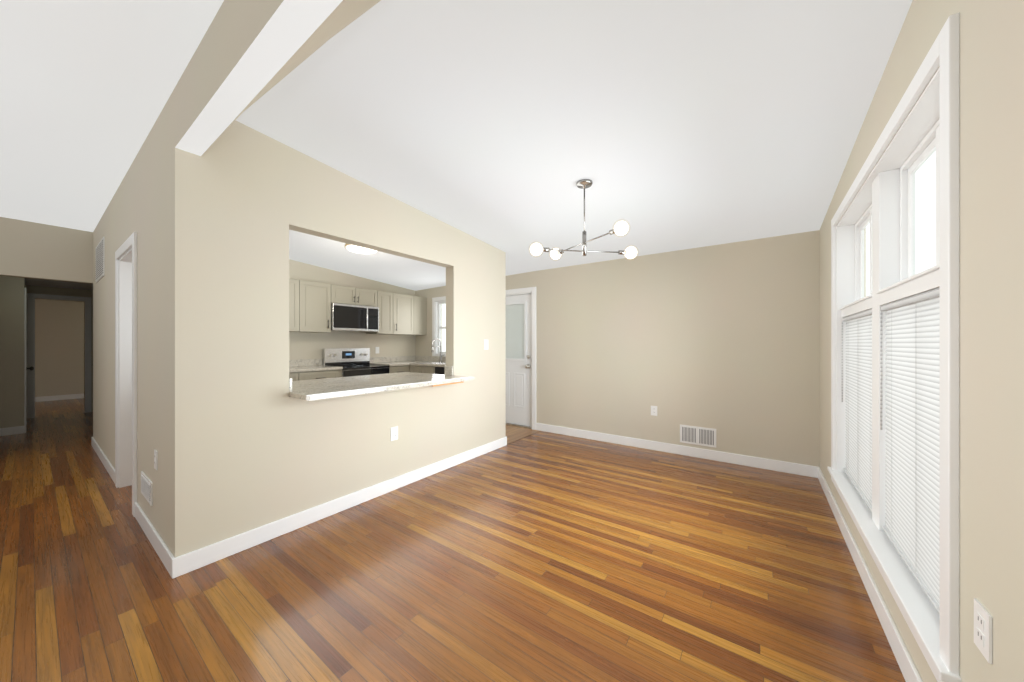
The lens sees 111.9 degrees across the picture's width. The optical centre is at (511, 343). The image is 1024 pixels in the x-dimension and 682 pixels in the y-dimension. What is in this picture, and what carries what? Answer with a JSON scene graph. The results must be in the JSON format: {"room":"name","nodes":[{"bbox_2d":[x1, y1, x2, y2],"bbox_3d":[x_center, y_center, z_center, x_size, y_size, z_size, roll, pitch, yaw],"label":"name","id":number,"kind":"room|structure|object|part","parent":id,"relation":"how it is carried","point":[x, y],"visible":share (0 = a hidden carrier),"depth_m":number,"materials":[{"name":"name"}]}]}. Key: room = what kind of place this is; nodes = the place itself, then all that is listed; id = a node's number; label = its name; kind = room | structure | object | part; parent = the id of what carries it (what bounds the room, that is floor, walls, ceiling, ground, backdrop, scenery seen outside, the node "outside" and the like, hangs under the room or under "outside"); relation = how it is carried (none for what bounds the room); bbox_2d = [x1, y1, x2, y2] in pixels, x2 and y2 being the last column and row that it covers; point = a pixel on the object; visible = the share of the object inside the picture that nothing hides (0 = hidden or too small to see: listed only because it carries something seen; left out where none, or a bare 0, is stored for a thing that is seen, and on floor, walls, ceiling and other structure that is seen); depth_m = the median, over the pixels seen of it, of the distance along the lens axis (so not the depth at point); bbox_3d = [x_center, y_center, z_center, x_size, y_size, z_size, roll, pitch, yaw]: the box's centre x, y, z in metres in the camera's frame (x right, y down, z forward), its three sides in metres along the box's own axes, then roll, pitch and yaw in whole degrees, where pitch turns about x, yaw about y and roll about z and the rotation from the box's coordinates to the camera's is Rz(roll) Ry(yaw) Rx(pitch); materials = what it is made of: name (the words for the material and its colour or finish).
{"room":"dining room","nodes":[
{"label":"dining room","id":0,"kind":"room"},
{"bbox_2d":[0,276,23,427],"bbox_3d":[-7.240,-0.130,4.917,0.120,2.860,0.350,0,0,36],"label":"wall","id":1,"kind":"structure","parent":0,"point":[11,351],"depth_m":4.94,"materials":[{"name":"beige paint"}]},
{"bbox_2d":[0,426,25,435],"bbox_3d":[-7.181,1.245,4.884,0.014,0.110,0.364,0,0,36],"label":"baseboard","id":2,"kind":"structure","parent":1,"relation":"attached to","point":[13,430],"depth_m":4.94,"materials":[{"name":"white paint"}]},
{"bbox_2d":[0,217,92,283],"bbox_3d":[-5.639,-1.170,4.163,0.120,0.780,0.750,0,0,36],"label":"wall","id":3,"kind":"structure","parent":0,"point":[32,250],"depth_m":4.14,"materials":[{"name":"beige paint"}]},
{"bbox_2d":[25,285,92,411],"bbox_3d":[-8.262,-0.130,6.340,0.120,2.860,1.010,0,0,36],"label":"wall","id":4,"kind":"structure","parent":0,"point":[57,291],"depth_m":6.48,"materials":[{"name":"beige paint"}]},
{"bbox_2d":[27,293,90,418],"bbox_3d":[-8.212,0.210,6.292,0.018,2.180,0.710,0,0,36],"label":"trim","id":5,"kind":"structure","parent":4,"relation":"attached to","point":[31,297],"depth_m":6.06,"materials":[{"name":"white paint"}]},
{"bbox_2d":[25,278,92,289],"bbox_3d":[-7.980,-1.110,6.304,6.180,0.180,4.400,0,0,36],"label":"ceiling","id":6,"kind":"structure","parent":0,"point":[54,283],"depth_m":5.95,"materials":[{"name":"white paint"}]},
{"bbox_2d":[35,299,83,396],"bbox_3d":[-10.451,-0.130,8.076,0.100,2.860,4.400,0,0,36],"label":"wall","id":7,"kind":"structure","parent":0,"point":[59,347],"depth_m":7.99,"materials":[{"name":"beige paint"}]},
{"bbox_2d":[35,394,83,401],"bbox_3d":[-10.404,1.245,8.043,0.014,0.110,4.200,0,0,36],"label":"baseboard","id":8,"kind":"structure","parent":7,"relation":"attached to","point":[57,397],"depth_m":7.98,"materials":[{"name":"white paint"}]},
{"bbox_2d":[0,0,223,231],"bbox_3d":[-3.718,-1.530,0.342,7.697,0.200,4.720,0,0,36],"label":"ceiling","id":9,"kind":"structure","parent":0,"point":[87,87],"depth_m":1.95,"materials":[{"name":"white paint"}]},
{"bbox_2d":[93,88,200,556],"bbox_3d":[-3.593,-0.130,3.225,4.300,2.860,0.110,0,0,36],"label":"wall","id":10,"kind":"structure","parent":0,"point":[155,203],"depth_m":2.11,"materials":[{"name":"beige paint"}]},
{"bbox_2d":[95,236,104,282],"bbox_3d":[-4.725,-0.950,3.962,0.760,0.420,0.010,0,0,36],"label":"air vent","id":11,"kind":"object","parent":10,"relation":"attached to","point":[100,261],"visible":1,"depth_m":3.89,"materials":[{"name":"white metal"}]},
{"bbox_2d":[91,437,114,482],"bbox_3d":[-4.498,1.245,3.798,2.160,0.110,0.014,0,0,36],"label":"baseboard","id":12,"kind":"structure","parent":10,"relation":"attached to","point":[107,464],"depth_m":3.69,"materials":[{"name":"white paint"}]},
{"bbox_2d":[119,248,131,487],"bbox_3d":[-3.189,0.270,2.935,0.815,2.060,0.114,0,0,36],"label":"kitchen doorway","id":13,"kind":"structure","parent":10,"relation":"in","point":[125,370],"depth_m":3.15,"materials":[{"name":"white paint"}]},
{"bbox_2d":[115,232,136,516],"bbox_3d":[-3.226,0.230,2.883,0.975,2.140,0.018,0,0,36],"label":"trim","id":14,"kind":"structure","parent":10,"relation":"attached to","point":[128,244],"depth_m":2.62,"materials":[{"name":"white paint"}]},
{"bbox_2d":[141,471,152,505],"bbox_3d":[-2.513,0.990,2.375,0.355,0.150,0.010,0,0,36],"label":"air vent","id":15,"kind":"object","parent":10,"relation":"in","point":[146,487],"visible":1,"depth_m":2.34,"materials":[{"name":"white metal"}]},
{"bbox_2d":[135,502,174,577],"bbox_3d":[-2.355,1.245,2.260,1.165,0.110,0.014,0,0,36],"label":"baseboard","id":16,"kind":"structure","parent":10,"relation":"attached to","point":[162,550],"depth_m":2.18,"materials":[{"name":"white paint"}]},
{"bbox_2d":[154,450,157,469],"bbox_3d":[-2.271,0.740,2.203,0.075,0.118,0.008,0,0,36],"label":"electrical outlet","id":17,"kind":"object","parent":10,"relation":"attached to","point":[156,459],"visible":1,"depth_m":2.19,"materials":[{"name":"white plastic"}]},
{"bbox_2d":[175,0,283,146],"bbox_3d":[-0.580,-1.327,1.063,3.117,0.465,0.110,0,0,36],"label":"header","id":18,"kind":"object","parent":10,"relation":"attached to","point":[235,28],"visible":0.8,"depth_m":1.49,"materials":[{"name":"beige paint"}]},
{"bbox_2d":[175,0,342,155],"bbox_3d":[-0.580,-1.094,1.063,3.117,0.002,0.109,0,0,36],"label":"soffit","id":19,"kind":"structure","parent":18,"relation":"attached to","point":[287,31],"depth_m":1.36,"materials":[{"name":"white paint"}]},
{"bbox_2d":[212,0,380,143],"bbox_3d":[-0.433,-1.248,1.268,3.117,0.306,0.396,0,0,36],"label":"header","id":20,"kind":"object","parent":10,"relation":"attached to","point":[342,15],"visible":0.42,"depth_m":1.33,"materials":[{"name":"beige paint"}]},
{"bbox_2d":[172,120,506,578],"bbox_3d":[-1.023,-0.130,3.209,0.134,2.860,3.108,0,0,36],"label":"wall","id":21,"kind":"structure","parent":0,"point":[272,450],"depth_m":2.42,"materials":[{"name":"beige paint"}]},
{"bbox_2d":[390,426,397,440],"bbox_3d":[-1.047,0.800,3.078,0.008,0.118,0.075,0,0,36],"label":"outlet","id":22,"kind":"object","parent":21,"relation":"attached to","point":[393,433],"visible":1,"depth_m":3.07,"materials":[{"name":"white plastic"}]},
{"bbox_2d":[484,340,487,349],"bbox_3d":[-0.305,0.010,4.109,0.010,0.118,0.075,0,0,36],"label":"light switch","id":23,"kind":"object","parent":21,"relation":"attached to","point":[485,344],"visible":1,"depth_m":4.10,"materials":[{"name":"white plastic"}]},
{"bbox_2d":[289,259,414,364],"bbox_3d":[-3.083,-0.130,5.308,0.100,2.860,3.870,0,0,36],"label":"wall","id":24,"kind":"structure","parent":0,"point":[304,345],"depth_m":5.64,"materials":[{"name":"beige paint"}]},
{"bbox_2d":[289,230,533,290],"bbox_3d":[-2.436,-1.307,4.941,4.180,0.590,4.031,0,0,36],"label":"ceiling","id":25,"kind":"structure","parent":0,"point":[394,270],"depth_m":5.12,"materials":[{"name":"white paint"}]},
{"bbox_2d":[344,243,377,253],"bbox_3d":[-1.835,-1.181,4.234,0.390,0.118,0.390,0,0,36],"label":"kitchen ceiling light","id":26,"kind":"object","parent":25,"relation":"attached to","point":[355,249],"visible":0.42,"depth_m":4.17,"materials":[{"name":"white glass"}]},
{"bbox_2d":[0,398,905,681],"bbox_3d":[-5.112,1.349,3.938,14.400,0.103,9.100,0,0,36],"label":"floor","id":27,"kind":"structure","parent":0,"point":[542,556],"depth_m":1.88,"materials":[{"name":"brown wood"}]},
{"bbox_2d":[289,279,408,366],"bbox_3d":[-2.773,0.205,5.110,0.630,2.190,3.824,0,0,36],"label":"kitchen cabinets","id":28,"kind":"object","parent":27,"relation":"on","point":[310,312],"depth_m":5.22,"materials":[{"name":"beige paint"}]},
{"bbox_2d":[331,303,378,331],"bbox_3d":[-2.580,-0.405,5.550,0.426,0.400,0.760,0,0,36],"label":"microwave","id":29,"kind":"object","parent":28,"relation":"attached to","point":[352,318],"visible":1,"depth_m":5.41,"materials":[{"name":"silver metal"}]},
{"bbox_2d":[323,348,389,376],"bbox_3d":[-2.450,0.677,5.486,0.676,1.205,0.757,0,0,36],"label":"range cooker","id":30,"kind":"object","parent":27,"relation":"on","point":[353,361],"visible":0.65,"depth_m":5.51,"materials":[{"name":"silver metal"}]},
{"bbox_2d":[289,363,474,400],"bbox_3d":[-1.277,0.771,3.177,1.077,1.059,1.575,0,0,36],"label":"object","id":31,"kind":"structure","parent":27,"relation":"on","point":[305,383],"depth_m":3.20,"materials":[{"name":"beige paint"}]},
{"bbox_2d":[289,365,474,400],"bbox_3d":[-1.277,0.304,3.177,1.080,0.128,1.578,0,0,36],"label":"countertop","id":32,"kind":"structure","parent":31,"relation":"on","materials":[{"name":"stone"}]},
{"bbox_2d":[409,295,445,362],"bbox_3d":[-1.194,0.207,5.934,1.512,2.187,0.644,0,0,36],"label":"kitchen cabinets","id":33,"kind":"object","parent":27,"relation":"on","point":[417,305],"depth_m":6.49,"materials":[{"name":"beige paint"}]},
{"bbox_2d":[289,355,474,381],"bbox_3d":[-2.268,0.302,4.748,1.872,0.135,3.824,0,0,36],"label":"countertop","id":34,"kind":"structure","parent":33,"relation":"on","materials":[{"name":"stone"}]},
{"bbox_2d":[416,339,445,363],"bbox_3d":[-1.337,0.120,6.061,0.640,0.429,0.436,0,0,36],"label":"sink faucet","id":35,"kind":"object","parent":33,"relation":"on","point":[440,361],"visible":1,"depth_m":6.20,"materials":[{"name":"silver metal"}]},
{"bbox_2d":[416,361,445,363],"bbox_3d":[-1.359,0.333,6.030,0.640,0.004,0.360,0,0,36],"label":"basin","id":36,"kind":"object","parent":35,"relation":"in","point":[439,362],"depth_m":6.10,"materials":[{"name":"silver metal"}]},
{"bbox_3d":[-1.333,0.118,6.224,0.172,0.425,0.166,0,0,36],"label":"spout","id":37,"kind":"part","parent":35,"relation":"part of","materials":[{"name":"silver metal"}]},
{"bbox_2d":[435,367,444,374],"bbox_3d":[-0.849,0.837,5.690,0.605,0.926,0.639,0,0,36],"label":"dishwasher","id":38,"kind":"object","parent":27,"relation":"on","point":[439,370],"visible":0.1,"depth_m":5.56,"materials":[{"name":"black metal"}]},
{"bbox_2d":[506,423,530,428],"bbox_3d":[0.021,1.288,5.561,0.794,0.017,0.160,0,0,36],"label":"threshold","id":39,"kind":"object","parent":27,"relation":"on","point":[518,425],"visible":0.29,"depth_m":5.41,"materials":[{"name":"brown wood"}]},
{"bbox_2d":[236,0,912,270],"bbox_3d":[0.643,-1.344,2.733,3.397,0.514,4.031,0,0,36],"label":"ceiling","id":40,"kind":"structure","parent":0,"point":[662,125],"depth_m":1.96,"materials":[{"name":"white paint"}]},
{"bbox_2d":[529,179,638,260],"bbox_3d":[0.562,-0.954,2.687,0.752,0.594,0.556,0,0,27],"label":"pendant light","id":41,"kind":"object","parent":40,"relation":"hanging from","point":[621,227],"visible":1,"depth_m":2.67,"materials":[{"name":"white glass"}]},
{"bbox_2d":[415,230,819,466],"bbox_3d":[0.601,-0.130,5.145,6.277,2.860,0.160,0,0,36],"label":"wall","id":42,"kind":"structure","parent":0,"point":[723,340],"depth_m":4.00,"materials":[{"name":"beige paint"}]},
{"bbox_2d":[432,296,445,356],"bbox_3d":[-1.107,-0.300,6.322,0.910,1.140,0.118,0,0,36],"label":"kitchen window","id":43,"kind":"structure","parent":42,"relation":"in","point":[437,302],"depth_m":6.52,"materials":[{"name":"white paint"}]},
{"bbox_2d":[506,294,530,426],"bbox_3d":[0.005,0.254,5.538,0.786,2.044,0.057,0,0,36],"label":"door","id":44,"kind":"structure","parent":42,"relation":"in","point":[518,392],"depth_m":5.41,"materials":[{"name":"white paint"}]},
{"bbox_2d":[506,304,529,368],"bbox_3d":[0.017,-0.123,5.466,0.608,1.012,0.083,0,0,36],"label":"window","id":45,"kind":"structure","parent":44,"relation":"attached to","point":[528,365],"depth_m":5.47,"materials":[{"name":"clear glass"}]},
{"bbox_3d":[0.235,0.277,5.305,0.066,0.213,0.076,0,0,36],"label":"knob","id":46,"kind":"part","parent":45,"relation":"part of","materials":[{"name":"grey metal"}]},
{"bbox_2d":[506,287,535,429],"bbox_3d":[0.017,0.220,5.554,0.970,2.160,0.180,0,0,36],"label":"door frame","id":47,"kind":"structure","parent":42,"relation":"attached to","point":[523,290],"depth_m":5.23,"materials":[{"name":"white paint"}]},
{"bbox_2d":[651,406,656,415],"bbox_3d":[1.736,0.819,4.227,0.075,0.118,0.008,0,0,36],"label":"electrical outlet","id":48,"kind":"object","parent":42,"relation":"attached to","point":[653,410],"visible":1,"depth_m":4.22,"materials":[{"name":"white plastic"}]},
{"bbox_2d":[536,423,817,477],"bbox_3d":[1.663,1.245,4.276,3.217,0.110,0.014,0,0,36],"label":"baseboard","id":49,"kind":"structure","parent":42,"relation":"attached to","point":[779,466],"depth_m":3.97,"materials":[{"name":"white paint"}]},
{"bbox_2d":[680,425,715,447],"bbox_3d":[2.120,1.052,3.949,0.370,0.207,0.011,0,0,36],"label":"air vent","id":50,"kind":"object","parent":42,"relation":"in","point":[702,436],"visible":1,"depth_m":3.94,"materials":[{"name":"white metal"}]},
{"bbox_2d":[820,0,1023,681],"bbox_3d":[0.586,-0.130,-0.124,0.160,2.860,8.740,0,0,36],"label":"wall","id":51,"kind":"structure","parent":0,"point":[992,306],"depth_m":0.89,"materials":[{"name":"beige paint"}]},
{"bbox_2d":[818,467,922,681],"bbox_3d":[0.468,1.245,-0.138,0.014,0.110,8.580,0,0,36],"label":"baseboard","id":52,"kind":"structure","parent":51,"relation":"attached to","point":[908,668],"depth_m":1.66,"materials":[{"name":"white paint"}]},
{"bbox_2d":[827,13,961,681],"bbox_3d":[1.935,0.048,1.804,0.185,2.011,2.085,0,0,36],"label":"dining window","id":53,"kind":"structure","parent":51,"relation":"in","point":[894,470],"depth_m":1.48,"materials":[{"name":"white paint"}]},
{"bbox_2d":[842,308,881,516],"bbox_3d":[2.234,0.374,2.225,0.036,1.132,0.844,0,0,36],"label":"blind","id":54,"kind":"object","parent":53,"relation":"attached to","point":[857,324],"depth_m":2.23,"materials":[{"name":"white plastic"}]},
{"bbox_2d":[880,279,961,657],"bbox_3d":[1.639,0.374,1.396,0.036,1.132,0.869,0,0,36],"label":"blind","id":55,"kind":"object","parent":53,"relation":"attached to","point":[909,322],"depth_m":1.44,"materials":[{"name":"white plastic"}]},
{"bbox_2d":[974,598,991,663],"bbox_3d":[1.208,0.735,0.888,0.008,0.118,0.075,0,0,36],"label":"electrical outlet","id":56,"kind":"object","parent":51,"relation":"attached to","point":[983,629],"visible":0.98,"depth_m":0.88,"materials":[{"name":"white plastic"}]},
{"bbox_3d":[-7.888,-0.130,5.524,1.640,2.860,0.120,0,0,36],"label":"wall","id":57,"kind":"structure","parent":0,"visible":0},
{"bbox_2d":[24,287,33,424],"bbox_3d":[-7.475,0.240,5.353,0.970,2.120,0.080,0,0,36],"label":"door","id":58,"kind":"structure","parent":57,"relation":"in","point":[25,357],"depth_m":5.04,"materials":[{"name":"white paint"}]}
]}

